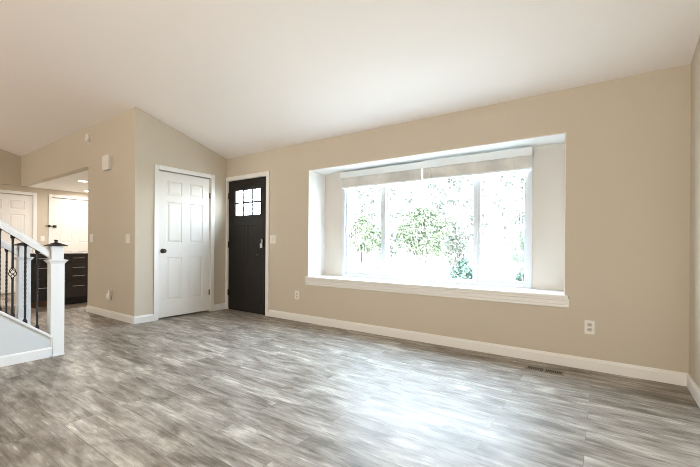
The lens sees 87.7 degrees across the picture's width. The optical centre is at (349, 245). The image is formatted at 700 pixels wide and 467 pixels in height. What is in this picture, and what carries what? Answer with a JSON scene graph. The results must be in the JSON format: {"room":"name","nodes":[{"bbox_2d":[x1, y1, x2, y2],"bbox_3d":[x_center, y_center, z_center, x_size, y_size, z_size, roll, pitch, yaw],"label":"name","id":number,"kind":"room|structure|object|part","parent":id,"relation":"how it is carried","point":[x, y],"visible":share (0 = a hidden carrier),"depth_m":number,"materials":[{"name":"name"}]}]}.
{"room":"empty living room","nodes":[
{"label":"empty living room","id":0,"kind":"room"},
{"bbox_2d":[0,149,20,185],"bbox_3d":[-8.602,-2.002,4.845,0.140,1.554,6.410,0,0,35],"label":"wall","id":1,"kind":"structure","parent":0,"point":[10,163],"depth_m":7.31,"materials":[{"name":"beige paint"}]},
{"bbox_2d":[0,184,87,293],"bbox_3d":[-8.225,-0.132,5.494,0.120,2.219,7.920,0,0,35],"label":"wall","id":2,"kind":"structure","parent":0,"point":[42,194],"depth_m":7.78,"materials":[{"name":"beige paint"}]},
{"bbox_2d":[0,190,36,293],"bbox_3d":[-6.915,-0.059,7.307,0.064,2.090,0.975,0,0,35],"label":"door","id":3,"kind":"structure","parent":2,"relation":"in","point":[18,211],"depth_m":7.43,"materials":[{"name":"white paint"}]},
{"bbox_3d":[-6.895,-0.059,7.293,0.016,2.090,0.975,0,0,35],"label":"casing","id":4,"kind":"part","parent":3,"relation":"part of","materials":[{"name":"white paint"}]},
{"bbox_2d":[48,194,87,252],"bbox_3d":[-6.249,-0.055,8.235,0.100,2.090,1.031,0,0,35],"label":"door","id":5,"kind":"structure","parent":2,"relation":"in","point":[68,218],"depth_m":8.19,"materials":[{"name":"white paint"}]},
{"bbox_2d":[28,170,87,192],"bbox_3d":[-4.917,-1.250,7.244,3.750,0.100,1.520,0,0,35],"label":"ceiling","id":6,"kind":"structure","parent":0,"point":[67,183],"depth_m":7.22,"materials":[{"name":"white paint"}]},
{"bbox_2d":[21,108,133,315],"bbox_3d":[-4.811,-0.414,6.176,4.950,2.828,0.110,0,0,35],"label":"wall","id":7,"kind":"structure","parent":0,"point":[110,193],"depth_m":5.19,"materials":[{"name":"beige paint"}]},
{"bbox_2d":[85,134,90,141],"bbox_3d":[-3.954,-1.622,5.488,0.128,0.128,0.052,0,0,35],"label":"smoke detector","id":8,"kind":"object","parent":7,"relation":"attached to","point":[87,136],"visible":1,"depth_m":5.46,"materials":[{"name":"white plastic"}]},
{"bbox_2d":[102,154,111,170],"bbox_3d":[-3.408,-1.157,5.109,0.216,0.213,0.048,0,0,35],"label":"door chime","id":9,"kind":"object","parent":7,"relation":"attached to","point":[106,159],"visible":1,"depth_m":5.07,"materials":[{"name":"white plastic"}]},
{"bbox_2d":[106,290,110,299],"bbox_3d":[-3.357,0.691,5.063,0.106,0.147,0.034,0,0,35],"label":"air freshener","id":10,"kind":"object","parent":7,"relation":"attached to","point":[108,295],"visible":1,"depth_m":5.04,"materials":[{"name":"white plastic"}]},
{"bbox_2d":[86,305,134,323],"bbox_3d":[-3.377,0.961,5.099,1.481,0.097,0.015,0,0,35],"label":"baseboard","id":11,"kind":"structure","parent":7,"relation":"attached to","point":[99,311],"depth_m":5.03,"materials":[{"name":"white paint"}]},
{"bbox_2d":[126,234,129,242],"bbox_3d":[-2.920,-0.089,4.789,0.116,0.118,0.009,0,0,35],"label":"light switch","id":12,"kind":"object","parent":7,"relation":"attached to","point":[127,235],"visible":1,"depth_m":4.79,"materials":[{"name":"white plastic"}]},
{"bbox_2d":[132,107,226,315],"bbox_3d":[-2.421,-0.398,5.297,0.120,2.828,1.390,0,0,35],"label":"wall","id":13,"kind":"structure","parent":0,"point":[156,142],"depth_m":4.88,"materials":[{"name":"beige paint"}]},
{"bbox_2d":[135,314,153,323],"bbox_3d":[-2.700,0.966,4.789,0.015,0.097,0.247,0,0,35],"label":"baseboard","id":14,"kind":"structure","parent":13,"relation":"attached to","point":[149,317],"depth_m":4.78,"materials":[{"name":"white paint"}]},
{"bbox_2d":[153,164,214,320],"bbox_3d":[-2.369,-0.034,5.265,0.102,2.100,0.920,0,0,35],"label":"door","id":15,"kind":"structure","parent":13,"relation":"in","point":[183,247],"depth_m":5.25,"materials":[{"name":"white paint"}]},
{"bbox_2d":[214,303,225,310],"bbox_3d":[-2.047,0.970,5.731,0.015,0.097,0.239,0,0,35],"label":"baseboard","id":16,"kind":"structure","parent":13,"relation":"attached to","point":[221,306],"depth_m":5.72,"materials":[{"name":"white paint"}]},
{"bbox_2d":[0,293,699,466],"bbox_3d":[-3.933,1.066,2.499,10.800,0.120,8.300,0,0,35],"label":"floor","id":17,"kind":"structure","parent":0,"point":[225,387],"depth_m":2.37,"materials":[{"name":"grey laminate"}]},
{"bbox_2d":[0,311,53,366],"bbox_3d":[-4.659,0.143,1.443,1.098,1.716,5.330,0,0,35],"label":"staircase","id":18,"kind":"structure","parent":17,"relation":"on","point":[20,342],"depth_m":3.13,"materials":[{"name":"white paint"}]},
{"bbox_2d":[1,239,33,324],"bbox_3d":[-4.170,-0.216,2.991,0.147,2.440,2.429,0,0,35],"label":"stair railing","id":19,"kind":"object","parent":18,"relation":"on","point":[19,251],"visible":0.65,"depth_m":3.88,"materials":[{"name":"white paint"}]},
{"bbox_3d":[-4.202,-0.664,2.941,0.060,1.544,2.307,0,0,35],"label":"handrail","id":20,"kind":"part","parent":19,"relation":"part of","materials":[{"name":"white paint"}]},
{"bbox_3d":[-3.524,0.507,3.930,0.121,1.004,0.119,0,0,35],"label":"newel post","id":21,"kind":"part","parent":19,"relation":"part of","materials":[{"name":"white paint"}]},
{"bbox_3d":[-4.224,0.960,1.128,0.013,0.088,5.314,0,0,35],"label":"baseboard","id":22,"kind":"part","parent":18,"relation":"part of","materials":[{"name":"white paint"}]},
{"bbox_2d":[0,219,67,356],"bbox_3d":[-3.373,-0.211,2.439,0.147,2.440,2.429,0,0,35],"label":"stair railing","id":23,"kind":"object","parent":18,"relation":"on","point":[55,262],"visible":0.93,"depth_m":3.32,"materials":[{"name":"white paint"}]},
{"bbox_3d":[-3.405,-0.659,2.389,0.060,1.544,2.307,0,0,35],"label":"handrail","id":24,"kind":"part","parent":23,"relation":"part of","materials":[{"name":"white paint"}]},
{"bbox_3d":[-2.727,0.512,3.377,0.121,1.004,0.119,0,0,35],"label":"newel post","id":25,"kind":"part","parent":23,"relation":"part of","materials":[{"name":"white paint"}]},
{"bbox_2d":[30,255,47,307],"bbox_3d":[-5.123,0.577,6.013,0.634,0.842,0.373,0,0,35],"label":"base cabinet","id":26,"kind":"object","parent":17,"relation":"on","point":[42,301],"visible":0.31,"depth_m":5.80,"materials":[{"name":"black wood"}]},
{"bbox_3d":[-4.900,0.715,5.857,0.020,0.332,0.367,0,0,35],"label":"drawer","id":27,"kind":"part","parent":26,"relation":"part of","materials":[{"name":"black wood"}]},
{"bbox_3d":[-4.898,0.415,5.857,0.020,0.252,0.367,0,0,35],"label":"drawer","id":28,"kind":"part","parent":26,"relation":"part of","materials":[{"name":"black wood"}]},
{"bbox_3d":[-4.896,0.223,5.857,0.020,0.117,0.367,0,0,35],"label":"drawer","id":29,"kind":"part","parent":26,"relation":"part of","materials":[{"name":"black wood"}]},
{"bbox_2d":[30,252,87,254],"bbox_3d":[-4.967,0.146,6.269,0.635,0.019,0.990,0,0,35],"label":"countertop","id":30,"kind":"structure","parent":26,"relation":"on","point":[86,252],"depth_m":6.10,"materials":[{"name":"stone"}]},
{"bbox_2d":[64,254,87,304],"bbox_3d":[-4.846,0.579,6.412,0.634,0.842,0.591,0,0,35],"label":"base cabinet","id":31,"kind":"object","parent":17,"relation":"on","point":[76,267],"visible":0.48,"depth_m":6.20,"materials":[{"name":"black wood"}]},
{"bbox_3d":[-4.623,0.737,6.257,0.020,0.292,0.585,0,0,35],"label":"drawer","id":32,"kind":"part","parent":31,"relation":"part of","materials":[{"name":"black wood"}]},
{"bbox_3d":[-4.619,0.225,6.257,0.020,0.117,0.585,0,0,35],"label":"drawer","id":33,"kind":"part","parent":31,"relation":"part of","materials":[{"name":"black wood"}]},
{"bbox_3d":[-4.621,0.517,6.257,0.020,0.132,0.585,0,0,35],"label":"drawer","id":34,"kind":"part","parent":31,"relation":"part of","materials":[{"name":"black wood"}]},
{"bbox_3d":[-4.620,0.367,6.257,0.020,0.152,0.585,0,0,35],"label":"drawer","id":35,"kind":"part","parent":31,"relation":"part of","materials":[{"name":"black wood"}]},
{"bbox_2d":[524,365,564,375],"bbox_3d":[1.620,1.041,3.038,0.288,0.003,0.115,0,0,35],"label":"floor vent","id":36,"kind":"object","parent":17,"relation":"in","point":[557,372],"visible":1,"depth_m":3.03,"materials":[{"name":"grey metal"}]},
{"bbox_2d":[0,0,699,158],"bbox_3d":[-3.957,-2.134,2.433,10.800,1.566,8.140,0,0,35],"label":"ceiling","id":37,"kind":"structure","parent":0,"point":[237,78],"depth_m":3.33,"materials":[{"name":"white paint"}]},
{"bbox_2d":[325,143,564,290],"bbox_3d":[0.887,-0.280,4.334,3.055,1.597,0.120,0,0,35],"label":"wall","id":38,"kind":"structure","parent":0,"point":[548,161],"depth_m":3.57,"materials":[{"name":"beige paint"}]},
{"bbox_2d":[342,156,532,287],"bbox_3d":[0.879,-0.261,4.318,2.324,1.371,0.106,0,0,35],"label":"window","id":39,"kind":"structure","parent":38,"relation":"in","point":[477,179],"depth_m":3.95,"materials":[{"name":"white plastic"}]},
{"bbox_3d":[0.189,-0.263,4.782,0.577,1.297,0.030,0,0,35],"label":"sash","id":40,"kind":"part","parent":39,"relation":"part of","materials":[{"name":"clear glass"}]},
{"bbox_2d":[340,162,422,188],"bbox_3d":[0.365,-0.856,4.546,1.164,0.208,0.075,0,0,35],"label":"window blind","id":41,"kind":"object","parent":39,"relation":"attached to","point":[412,172],"visible":0.92,"depth_m":4.49,"materials":[{"name":"white"}]},
{"bbox_3d":[0.369,-0.761,4.552,1.136,0.018,0.051,0,0,35],"label":"rail","id":42,"kind":"part","parent":41,"relation":"part of","materials":[{"name":"white"}]},
{"bbox_3d":[0.922,-0.258,4.304,1.083,1.297,0.030,0,0,35],"label":"sash","id":43,"kind":"part","parent":39,"relation":"part of","materials":[{"name":"clear glass"}]},
{"bbox_2d":[421,147,532,230],"bbox_3d":[1.304,-0.557,3.879,1.151,0.795,0.075,0,0,35],"label":"window blind","id":44,"kind":"object","parent":39,"relation":"attached to","point":[520,159],"visible":1,"depth_m":3.82,"materials":[{"name":"white"}]},
{"bbox_3d":[0.900,-0.529,4.132,0.011,0.735,0.011,0,0,-33],"label":"pull cord","id":45,"kind":"part","parent":44,"relation":"part of","materials":[{"name":"white plastic"}]},
{"bbox_3d":[1.310,-0.755,3.885,1.123,0.018,0.051,0,0,35],"label":"rail","id":46,"kind":"part","parent":44,"relation":"part of","materials":[{"name":"white"}]},
{"bbox_3d":[1.591,-0.253,3.809,0.489,1.297,0.030,0,0,35],"label":"sash","id":47,"kind":"part","parent":39,"relation":"part of","materials":[{"name":"clear glass"}]},
{"bbox_2d":[227,64,690,372],"bbox_3d":[-0.188,-0.218,4.678,6.948,2.497,0.140,0,0,35],"label":"wall","id":48,"kind":"structure","parent":0,"point":[628,139],"depth_m":3.09,"materials":[{"name":"beige paint"}]},
{"bbox_2d":[225,171,269,315],"bbox_3d":[-1.546,-0.027,5.589,0.988,2.098,0.187,0,0,35],"label":"door","id":49,"kind":"structure","parent":48,"relation":"in","point":[247,236],"depth_m":5.56,"materials":[{"name":"brown paint"}]},
{"bbox_2d":[270,235,275,243],"bbox_3d":[-1.105,-0.083,5.222,0.116,0.118,0.009,0,0,35],"label":"light switch","id":50,"kind":"object","parent":48,"relation":"attached to","point":[272,237],"visible":1,"depth_m":5.22,"materials":[{"name":"white plastic"}]},
{"bbox_2d":[295,291,298,298],"bbox_3d":[-0.724,0.677,4.954,0.072,0.116,0.009,0,0,35],"label":"power outlet","id":51,"kind":"object","parent":48,"relation":"attached to","point":[296,292],"visible":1,"depth_m":4.95,"materials":[{"name":"white plastic"}]},
{"bbox_2d":[308,132,565,294],"bbox_3d":[0.755,-0.261,4.145,3.055,1.557,0.342,0,0,35],"label":"window recess","id":52,"kind":"structure","parent":48,"relation":"in","point":[316,204],"depth_m":4.61,"materials":[{"name":"white paint"}]},
{"bbox_2d":[305,275,568,307],"bbox_3d":[0.743,0.481,4.128,3.013,0.113,0.375,0,0,35],"label":"window sill","id":53,"kind":"structure","parent":48,"relation":"attached to","point":[540,297],"depth_m":3.77,"materials":[{"name":"white paint"}]},
{"bbox_2d":[268,309,688,385],"bbox_3d":[0.671,0.988,3.982,4.490,0.097,0.015,0,0,35],"label":"baseboard","id":54,"kind":"structure","parent":48,"relation":"attached to","point":[635,371],"depth_m":3.40,"materials":[{"name":"white paint"}]},
{"bbox_2d":[584,320,594,334],"bbox_3d":[2.010,0.689,3.058,0.072,0.116,0.009,0,0,35],"label":"power outlet","id":55,"kind":"object","parent":48,"relation":"attached to","point":[589,326],"visible":1,"depth_m":3.06,"materials":[{"name":"white plastic"}]},
{"bbox_2d":[689,35,699,388],"bbox_3d":[0.359,-0.852,-0.530,0.120,3.773,7.800,0,0,35],"label":"wall","id":56,"kind":"structure","parent":0,"point":[694,302],"depth_m":2.56,"materials":[{"name":"beige paint"}]},
{"bbox_2d":[687,374,699,407],"bbox_3d":[0.287,0.986,-0.497,0.015,0.097,7.785,0,0,35],"label":"baseboard","id":57,"kind":"structure","parent":56,"relation":"attached to","point":[692,386],"depth_m":2.50,"materials":[{"name":"white paint"}]},
{"label":"outside","id":58,"kind":"structure","parent":0,"visible":0},
{"bbox_2d":[349,252,516,280],"bbox_3d":[11.087,1.556,33.460,70.000,0.200,59.695,0,0,35],"label":"lawn","id":59,"kind":"structure","parent":58,"point":[495,267],"depth_m":23.28,"materials":[{"name":"white"}]},
{"bbox_2d":[349,212,380,271],"bbox_3d":[0.579,0.019,15.262,2.042,2.799,1.624,0,0,35],"label":"leafy tree","id":60,"kind":"object","parent":59,"relation":"on","point":[364,228],"visible":0.89,"depth_m":15.04,"materials":[{"name":"green plant"}]},
{"bbox_3d":[0.549,0.134,15.227,1.514,2.567,1.010,0,0,35],"label":"stem","id":61,"kind":"part","parent":60,"relation":"part of","materials":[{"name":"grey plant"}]},
{"bbox_2d":[349,182,427,269],"bbox_3d":[1.696,-1.986,20.363,5.341,6.808,3.770,0,0,35],"label":"leafy tree","id":62,"kind":"object","parent":59,"relation":"on","point":[363,207],"visible":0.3,"depth_m":19.75,"materials":[{"name":"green plant"}]},
{"bbox_3d":[1.732,-1.697,20.383,4.139,6.261,2.415,0,0,35],"label":"stem","id":63,"kind":"part","parent":62,"relation":"part of","materials":[{"name":"plant"}]},
{"bbox_2d":[390,203,453,276],"bbox_3d":[2.857,-0.121,14.429,2.550,3.116,1.894,0,0,35],"label":"leafy tree","id":64,"kind":"object","parent":59,"relation":"on","point":[419,244],"visible":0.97,"depth_m":14.15,"materials":[{"name":"green plant"}]},
{"bbox_3d":[2.849,0.001,14.408,1.764,2.872,1.127,0,0,23],"label":"stem","id":65,"kind":"part","parent":64,"relation":"part of","materials":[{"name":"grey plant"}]},
{"bbox_2d":[414,174,500,267],"bbox_3d":[6.503,-2.414,22.145,5.481,7.772,3.874,0,0,35],"label":"leafy tree","id":66,"kind":"object","parent":59,"relation":"on","point":[457,242],"visible":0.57,"depth_m":21.59,"materials":[{"name":"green plant"}]},
{"bbox_3d":[6.473,-2.112,22.131,4.292,7.167,2.371,0,0,35],"label":"stem","id":67,"kind":"part","parent":66,"relation":"part of","materials":[{"name":"plant"}]},
{"bbox_2d":[448,257,484,278],"bbox_3d":[3.655,0.989,11.296,1.190,1.261,1.277,0,0,2],"label":"shrub","id":68,"kind":"object","parent":59,"relation":"on","point":[464,271],"visible":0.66,"depth_m":11.10,"materials":[{"name":"green plant"}]},
{"bbox_2d":[485,170,524,276],"bbox_3d":[7.316,-1.374,15.311,3.107,5.683,2.425,0,0,35],"label":"leafy tree","id":69,"kind":"object","parent":59,"relation":"on","point":[517,219],"visible":0.3,"depth_m":15.30,"materials":[{"name":"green plant"}]},
{"bbox_2d":[510,227,523,280],"bbox_3d":[5.229,0.417,10.842,0.770,2.046,0.766,0,0,-12],"label":"shrub","id":70,"kind":"object","parent":59,"relation":"on","point":[519,276],"visible":0.32,"depth_m":10.83,"materials":[{"name":"green plant"}]},
{"bbox_3d":[5.214,0.589,10.822,0.392,1.704,0.411,0,0,35],"label":"stem","id":71,"kind":"part","parent":70,"relation":"part of","materials":[{"name":"green plant"}]}
]}

